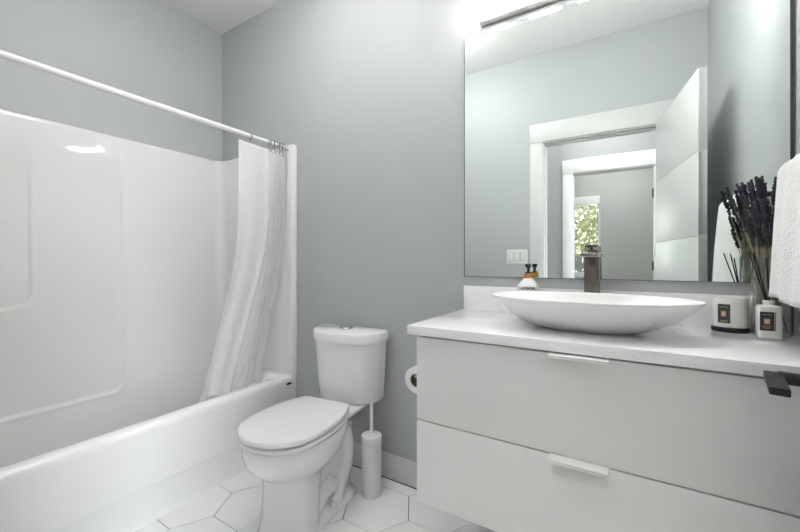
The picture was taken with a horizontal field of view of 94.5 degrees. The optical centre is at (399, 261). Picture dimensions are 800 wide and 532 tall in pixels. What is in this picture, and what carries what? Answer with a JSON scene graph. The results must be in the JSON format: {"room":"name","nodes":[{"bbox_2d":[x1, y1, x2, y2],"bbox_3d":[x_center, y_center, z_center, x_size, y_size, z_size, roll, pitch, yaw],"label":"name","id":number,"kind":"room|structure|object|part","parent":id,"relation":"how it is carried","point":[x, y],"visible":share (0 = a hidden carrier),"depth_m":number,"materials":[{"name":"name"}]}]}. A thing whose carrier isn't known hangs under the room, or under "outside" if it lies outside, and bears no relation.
{"room":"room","nodes":[
{"label":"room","id":0,"kind":"room"},
{"bbox_2d":[0,0,221,160],"bbox_3d":[-1.714,-0.234,2.051,0.100,2.805,1.490,0,0,32],"label":"wall","id":1,"kind":"structure","parent":0,"point":[153,50],"depth_m":2.11,"materials":[{"name":"grey paint"}]},
{"bbox_2d":[162,0,282,33],"bbox_3d":[-0.439,-1.666,1.247,3.115,0.060,1.710,0,0,32],"label":"ceiling","id":2,"kind":"structure","parent":0,"point":[222,16],"depth_m":2.40,"materials":[{"name":"white paint"}]},
{"bbox_2d":[134,465,495,531],"bbox_3d":[-0.423,1.139,1.272,3.115,0.060,1.650,0,0,32],"label":"floor","id":3,"kind":"structure","parent":0,"point":[234,505],"depth_m":1.62,"materials":[{"name":"white tile"}]},
{"bbox_2d":[0,108,296,531],"bbox_3d":[-1.341,0.201,1.822,0.762,1.815,1.482,0,0,32],"label":"bathtub","id":4,"kind":"object","parent":3,"relation":"on","point":[117,254],"visible":0.94,"depth_m":1.92,"materials":[{"name":"white plastic"}]},
{"bbox_2d":[0,50,288,150],"bbox_3d":[-1.061,-0.688,1.651,0.037,0.037,1.430,0,0,32],"label":"shower rod","id":5,"kind":"object","parent":4,"relation":"attached to","point":[4,55],"visible":0.95,"depth_m":1.52,"materials":[{"name":"white metal"}]},
{"bbox_2d":[204,139,286,400],"bbox_3d":[-0.837,0.035,2.066,0.090,1.374,0.491,0,0,32],"label":"shower curtain","id":6,"kind":"object","parent":5,"relation":"hanging from","point":[238,359],"visible":0.98,"depth_m":2.08,"materials":[{"name":"white fabric"}]},
{"bbox_2d":[0,365,295,531],"bbox_3d":[-1.342,0.898,1.823,0.759,0.421,1.478,0,0,32],"label":"tub","id":7,"kind":"object","parent":4,"relation":"in","point":[120,455],"depth_m":1.69,"materials":[{"name":"white ceramic"}]},
{"bbox_2d":[237,324,387,531],"bbox_3d":[-0.384,0.722,1.654,0.397,0.781,0.694,0,0,26],"label":"toilet","id":8,"kind":"object","parent":3,"relation":"on","point":[301,449],"visible":1,"depth_m":1.56,"materials":[{"name":"white ceramic"}]},
{"bbox_3d":[-0.444,0.665,1.550,0.362,0.023,0.456,0,0,26],"label":"lid","id":9,"kind":"part","parent":8,"relation":"part of","materials":[{"name":"white plastic"}]},
{"bbox_3d":[-0.277,0.370,1.874,0.397,0.051,0.205,0,0,26],"label":"tank lid","id":10,"kind":"part","parent":8,"relation":"part of","materials":[{"name":"white ceramic"}]},
{"bbox_3d":[-0.276,0.548,1.877,0.382,0.302,0.187,0,0,26],"label":"tank","id":11,"kind":"part","parent":8,"relation":"part of","materials":[{"name":"white ceramic"}]},
{"bbox_2d":[361,393,381,499],"bbox_3d":[-0.136,0.870,1.762,0.099,0.478,0.099,0,0,32],"label":"toilet brush","id":12,"kind":"object","parent":3,"relation":"on","point":[371,440],"visible":1,"depth_m":1.72,"materials":[{"name":"white plastic"}]},
{"bbox_3d":[-0.136,0.727,1.762,0.021,0.193,0.021,0,0,32],"label":"handle","id":13,"kind":"part","parent":12,"relation":"part of","materials":[{"name":"white plastic"}]},
{"bbox_2d":[222,0,795,461],"bbox_3d":[-0.014,-0.234,1.931,3.115,2.805,0.100,0,0,32],"label":"wall","id":14,"kind":"structure","parent":0,"point":[369,94],"depth_m":1.95,"materials":[{"name":"grey paint"}]},
{"bbox_2d":[353,442,416,487],"bbox_3d":[0.281,1.045,1.679,2.144,0.120,0.014,0,0,32],"label":"baseboard","id":15,"kind":"structure","parent":14,"relation":"attached to","point":[394,467],"depth_m":1.86,"materials":[{"name":"white paint"}]},
{"bbox_2d":[477,0,558,26],"bbox_3d":[0.722,-1.101,1.369,0.892,0.130,0.075,0,0,32],"label":"vanity light","id":16,"kind":"object","parent":14,"relation":"attached to","point":[489,12],"visible":1,"depth_m":1.53,"materials":[{"name":"white glass"}]},
{"bbox_3d":[0.391,-1.103,1.551,0.128,0.126,0.036,0,0,32],"label":"lamp shade","id":17,"kind":"part","parent":16,"relation":"part of","materials":[{"name":"white glass"}]},
{"bbox_3d":[0.550,-1.103,1.452,0.128,0.126,0.036,0,0,32],"label":"lamp shade","id":18,"kind":"part","parent":16,"relation":"part of","materials":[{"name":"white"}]},
{"bbox_2d":[417,335,799,531],"bbox_3d":[0.615,0.525,1.163,1.030,0.556,0.537,0,0,32],"label":"vanity cabinet","id":19,"kind":"object","parent":14,"relation":"attached to","point":[510,439],"visible":0.84,"depth_m":0.96,"materials":[{"name":"white paint"}]},
{"bbox_3d":[0.469,0.531,0.973,0.142,0.007,0.060,0,0,32],"label":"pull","id":20,"kind":"part","parent":19,"relation":"part of","materials":[{"name":"white metal"}]},
{"bbox_3d":[0.469,0.252,0.973,0.142,0.007,0.060,0,0,32],"label":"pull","id":21,"kind":"part","parent":19,"relation":"part of","materials":[{"name":"white metal"}]},
{"bbox_3d":[0.509,0.516,0.992,0.992,0.536,0.010,0,0,32],"label":"rail","id":22,"kind":"part","parent":19,"relation":"part of","materials":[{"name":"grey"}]},
{"bbox_2d":[407,285,799,376],"bbox_3d":[0.610,0.176,1.181,1.062,0.136,0.512,0,0,32],"label":"countertop","id":23,"kind":"structure","parent":19,"relation":"on","point":[691,342],"depth_m":1.04,"materials":[{"name":"white stone"}]},
{"bbox_2d":[517,264,538,290],"bbox_3d":[0.511,0.112,1.472,0.075,0.204,0.076,0,0,32],"label":"soap bottle","id":24,"kind":"object","parent":23,"relation":"on","point":[528,283],"visible":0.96,"depth_m":1.45,"materials":[{"name":"white"}]},
{"bbox_2d":[580,244,600,292],"bbox_3d":[0.677,0.077,1.310,0.058,0.274,0.156,0,0,32],"label":"waterfall faucet","id":25,"kind":"object","parent":23,"relation":"on","point":[591,259],"visible":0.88,"depth_m":1.33,"materials":[{"name":"silver metal"}]},
{"bbox_3d":[0.676,-0.022,1.308,0.053,0.015,0.152,0,0,32],"label":"spout","id":26,"kind":"part","parent":25,"relation":"part of","materials":[{"name":"silver metal"}]},
{"bbox_3d":[0.694,-0.045,1.338,0.046,0.030,0.081,0,0,32],"label":"handle","id":27,"kind":"part","parent":25,"relation":"part of","materials":[{"name":"silver metal"}]},
{"bbox_2d":[491,291,706,333],"bbox_3d":[0.584,0.163,1.164,0.592,0.102,0.388,0,0,32],"label":"vessel sink","id":28,"kind":"object","parent":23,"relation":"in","point":[585,312],"visible":1,"depth_m":1.05,"materials":[{"name":"white ceramic"}]},
{"bbox_2d":[711,325,749,333],"bbox_3d":[1.014,0.207,1.135,0.091,0.014,0.075,0,0,32],"label":"tray","id":29,"kind":"object","parent":23,"relation":"on","point":[715,328],"visible":0.79,"depth_m":1.11,"materials":[{"name":"black metal"}]},
{"bbox_2d":[712,296,748,328],"bbox_3d":[1.014,0.156,1.135,0.084,0.089,0.069,0,0,32],"label":"candle","id":30,"kind":"object","parent":29,"relation":"on","point":[727,312],"visible":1,"depth_m":1.11,"materials":[{"name":"white glass"}]},
{"bbox_2d":[755,300,782,339],"bbox_3d":[1.031,0.162,1.033,0.050,0.106,0.041,0,0,32],"label":"reed diffuser","id":31,"kind":"object","parent":23,"relation":"on","point":[768,315],"visible":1,"depth_m":1.02,"materials":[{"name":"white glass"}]},
{"bbox_2d":[748,251,766,299],"bbox_3d":[1.008,0.043,1.042,0.045,0.145,0.004,0,0,18],"label":"reed","id":32,"kind":"object","parent":31,"relation":"on","point":[748,251],"visible":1,"depth_m":1.04,"materials":[{"name":"black wood"}]},
{"bbox_2d":[753,252,767,299],"bbox_3d":[1.022,0.044,1.047,0.004,0.142,0.032,0,0,-44],"label":"reed","id":33,"kind":"object","parent":31,"relation":"on","point":[753,252],"visible":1,"depth_m":1.05,"materials":[{"name":"black wood"}]},
{"bbox_2d":[765,257,769,299],"bbox_3d":[1.018,0.052,1.022,0.034,0.127,0.004,0,0,-32],"label":"reed","id":34,"kind":"object","parent":31,"relation":"on","point":[765,257],"visible":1,"depth_m":1.02,"materials":[{"name":"black wood"}]},
{"bbox_2d":[762,312,774,330],"bbox_3d":[1.016,0.166,1.018,0.027,0.052,0.001,0,0,32],"label":"label","id":35,"kind":"object","parent":31,"relation":"attached to","point":[768,318],"depth_m":1.02,"materials":[{"name":"black paper"}]},
{"bbox_2d":[751,256,793,336],"bbox_3d":[1.099,0.099,1.093,0.090,0.231,0.090,0,0,32],"label":"glass vase","id":36,"kind":"object","parent":23,"relation":"on","point":[757,296],"visible":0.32,"depth_m":1.07,"materials":[{"name":"clear glass"}]},
{"bbox_2d":[725,187,752,251],"bbox_3d":[1.073,-0.017,1.125,0.014,0.436,0.125,0,0,-44],"label":"stem","id":37,"kind":"object","parent":36,"relation":"in","point":[731,199],"visible":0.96,"depth_m":1.15,"materials":[{"name":"purple plant"}]},
{"bbox_2d":[735,184,747,210],"bbox_3d":[1.077,-0.018,1.103,0.116,0.439,0.014,0,0,27],"label":"stem","id":38,"kind":"object","parent":36,"relation":"in","point":[739,191],"visible":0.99,"depth_m":1.12,"materials":[{"name":"purple plant"}]},
{"bbox_2d":[738,211,755,254],"bbox_3d":[1.077,0.023,1.107,0.098,0.357,0.014,0,0,32],"label":"stem","id":39,"kind":"object","parent":36,"relation":"in","point":[741,218],"visible":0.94,"depth_m":1.12,"materials":[{"name":"purple plant"}]},
{"bbox_2d":[740,182,760,255],"bbox_3d":[1.077,-0.018,1.098,0.109,0.440,0.015,0,0,14],"label":"stem","id":40,"kind":"object","parent":36,"relation":"in","point":[744,193],"visible":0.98,"depth_m":1.10,"materials":[{"name":"purple plant"}]},
{"bbox_2d":[747,182,753,206],"bbox_3d":[1.093,-0.025,1.121,0.014,0.447,0.077,0,0,-6],"label":"stem","id":41,"kind":"object","parent":36,"relation":"in","point":[748,183],"visible":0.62,"depth_m":1.15,"materials":[{"name":"purple plant"}]},
{"bbox_2d":[746,224,756,255],"bbox_3d":[1.064,0.044,1.092,0.071,0.311,0.015,0,0,13],"label":"stem","id":42,"kind":"object","parent":36,"relation":"in","point":[749,230],"visible":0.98,"depth_m":1.09,"materials":[{"name":"purple plant"}]},
{"bbox_2d":[745,211,759,255],"bbox_3d":[1.077,0.024,1.102,0.084,0.352,0.013,0,0,7],"label":"stem","id":43,"kind":"object","parent":36,"relation":"in","point":[749,221],"visible":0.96,"depth_m":1.10,"materials":[{"name":"purple plant"}]},
{"bbox_2d":[750,179,756,202],"bbox_3d":[1.079,-0.021,1.101,0.082,0.446,0.014,0,0,-9],"label":"stem","id":44,"kind":"object","parent":36,"relation":"in","point":[753,191],"visible":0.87,"depth_m":1.09,"materials":[{"name":"purple plant"}]},
{"bbox_2d":[751,207,758,255],"bbox_3d":[1.055,0.019,1.094,0.029,0.360,0.014,0,0,-16],"label":"stem","id":45,"kind":"object","parent":36,"relation":"in","point":[752,209],"visible":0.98,"depth_m":1.09,"materials":[{"name":"purple plant"}]},
{"bbox_2d":[753,201,760,254],"bbox_3d":[1.072,0.012,1.099,0.088,0.377,0.014,0,0,-31],"label":"stem","id":46,"kind":"object","parent":36,"relation":"in","point":[756,213],"visible":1,"depth_m":1.08,"materials":[{"name":"purple plant"}]},
{"bbox_2d":[754,224,764,255],"bbox_3d":[1.077,0.046,1.084,0.077,0.309,0.015,0,0,-6],"label":"stem","id":47,"kind":"object","parent":36,"relation":"in","point":[758,234],"visible":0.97,"depth_m":1.08,"materials":[{"name":"purple plant"}]},
{"bbox_2d":[758,207,764,248],"bbox_3d":[1.083,0.022,1.091,0.081,0.360,0.013,0,0,-18],"label":"stem","id":48,"kind":"object","parent":36,"relation":"in","point":[759,219],"visible":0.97,"depth_m":1.08,"materials":[{"name":"purple plant"}]},
{"bbox_2d":[754,176,769,250],"bbox_3d":[1.069,-0.024,1.075,0.082,0.446,0.014,0,0,-6],"label":"stem","id":49,"kind":"object","parent":36,"relation":"in","point":[757,185],"visible":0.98,"depth_m":1.07,"materials":[{"name":"purple plant"}]},
{"bbox_2d":[757,177,766,218],"bbox_3d":[1.078,-0.021,1.075,0.074,0.447,0.014,0,0,1],"label":"stem","id":50,"kind":"object","parent":36,"relation":"in","point":[758,178],"visible":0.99,"depth_m":1.07,"materials":[{"name":"purple plant"}]},
{"bbox_2d":[760,199,765,255],"bbox_3d":[1.067,0.011,1.087,0.014,0.382,0.060,0,0,42],"label":"stem","id":51,"kind":"object","parent":36,"relation":"in","point":[763,208],"visible":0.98,"depth_m":1.07,"materials":[{"name":"purple plant"}]},
{"bbox_2d":[760,176,766,254],"bbox_3d":[1.064,-0.025,1.080,0.021,0.452,0.013,0,0,-7],"label":"stem","id":52,"kind":"object","parent":36,"relation":"in","point":[761,177],"visible":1,"depth_m":1.08,"materials":[{"name":"purple plant"}]},
{"bbox_2d":[762,210,767,252],"bbox_3d":[1.079,0.024,1.087,0.072,0.355,0.014,0,0,-39],"label":"stem","id":53,"kind":"object","parent":36,"relation":"in","point":[764,219],"visible":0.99,"depth_m":1.07,"materials":[{"name":"purple plant"}]},
{"bbox_2d":[763,224,769,255],"bbox_3d":[1.079,0.048,1.075,0.076,0.310,0.016,0,0,-22],"label":"stem","id":54,"kind":"object","parent":36,"relation":"in","point":[765,230],"visible":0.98,"depth_m":1.06,"materials":[{"name":"purple plant"}]},
{"bbox_2d":[764,206,771,253],"bbox_3d":[1.071,0.019,1.081,0.014,0.359,0.036,0,0,16],"label":"stem","id":55,"kind":"object","parent":36,"relation":"in","point":[769,209],"visible":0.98,"depth_m":1.07,"materials":[{"name":"purple plant"}]},
{"bbox_2d":[767,222,772,255],"bbox_3d":[1.074,0.045,1.066,0.046,0.315,0.016,0,0,-28],"label":"stem","id":56,"kind":"object","parent":36,"relation":"in","point":[770,227],"visible":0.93,"depth_m":1.06,"materials":[{"name":"purple plant"}]},
{"bbox_2d":[771,177,776,212],"bbox_3d":[1.118,-0.027,1.107,0.013,0.452,0.021,0,0,-27],"label":"stem","id":57,"kind":"object","parent":36,"relation":"in","point":[773,192],"visible":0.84,"depth_m":1.10,"materials":[{"name":"purple plant"}]},
{"bbox_3d":[0.498,0.667,0.975,1.030,0.272,0.019,0,0,32],"label":"drawer","id":58,"kind":"part","parent":19,"relation":"part of","materials":[{"name":"white paint"}]},
{"bbox_2d":[464,0,793,282],"bbox_3d":[0.742,-0.469,1.397,1.060,1.075,0.006,0,0,32],"label":"wall mirror","id":59,"kind":"object","parent":14,"relation":"attached to","point":[622,127],"visible":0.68,"depth_m":1.35,"materials":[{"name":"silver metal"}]},
{"bbox_2d":[464,285,797,332],"bbox_3d":[0.741,0.162,1.390,1.060,0.107,0.020,0,0,32],"label":"backsplash","id":60,"kind":"structure","parent":14,"relation":"attached to","point":[475,297],"depth_m":1.33,"materials":[{"name":"white stone"}]},
{"bbox_2d":[517,278,538,290],"bbox_3d":[0.511,0.140,1.472,0.075,0.148,0.076,0,0,32],"label":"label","id":61,"kind":"object","parent":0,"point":[527,284],"depth_m":1.45,"materials":[{"name":"white paper"}]},
{"bbox_2d":[796,0,799,333],"bbox_3d":[0.847,-0.234,0.459,0.100,2.805,1.490,0,0,32],"label":"wall","id":62,"kind":"structure","parent":0,"point":[797,1],"depth_m":1.10,"materials":[{"name":"grey paint"}]},
{"bbox_3d":[-0.859,-0.234,0.572,3.115,2.805,0.120,0,0,32],"label":"wall","id":63,"kind":"structure","parent":0,"visible":0},
{"bbox_2d":[763,370,799,397],"bbox_3d":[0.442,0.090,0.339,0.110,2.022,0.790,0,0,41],"label":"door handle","id":64,"kind":"structure","parent":63,"relation":"in","point":[777,383],"depth_m":0.59,"materials":[{"name":"black metal"}]},
{"bbox_3d":[0.119,0.433,1.411,0.074,0.044,0.133,0,0,32],"label":"toilet paper holder","id":65,"kind":"object","parent":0,"visible":0},
{"bbox_2d":[405,365,416,393],"bbox_3d":[0.086,0.441,1.409,0.098,0.098,0.100,0,0,32],"label":"toilet paper roll","id":66,"kind":"object","parent":65,"relation":"on","point":[411,381],"visible":0.25,"depth_m":1.38,"materials":[{"name":"white paper"}]},
{"bbox_3d":[0.960,-0.227,0.798,0.064,0.043,0.548,0,0,32],"label":"towel bar","id":67,"kind":"object","parent":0,"visible":0},
{"bbox_2d":[768,153,799,307],"bbox_3d":[0.933,-0.077,0.817,0.101,0.379,0.460,0,0,32],"label":"hand towel","id":68,"kind":"object","parent":67,"relation":"hanging from","point":[784,285],"visible":1,"depth_m":0.88,"materials":[{"name":"white fabric"}]}
]}

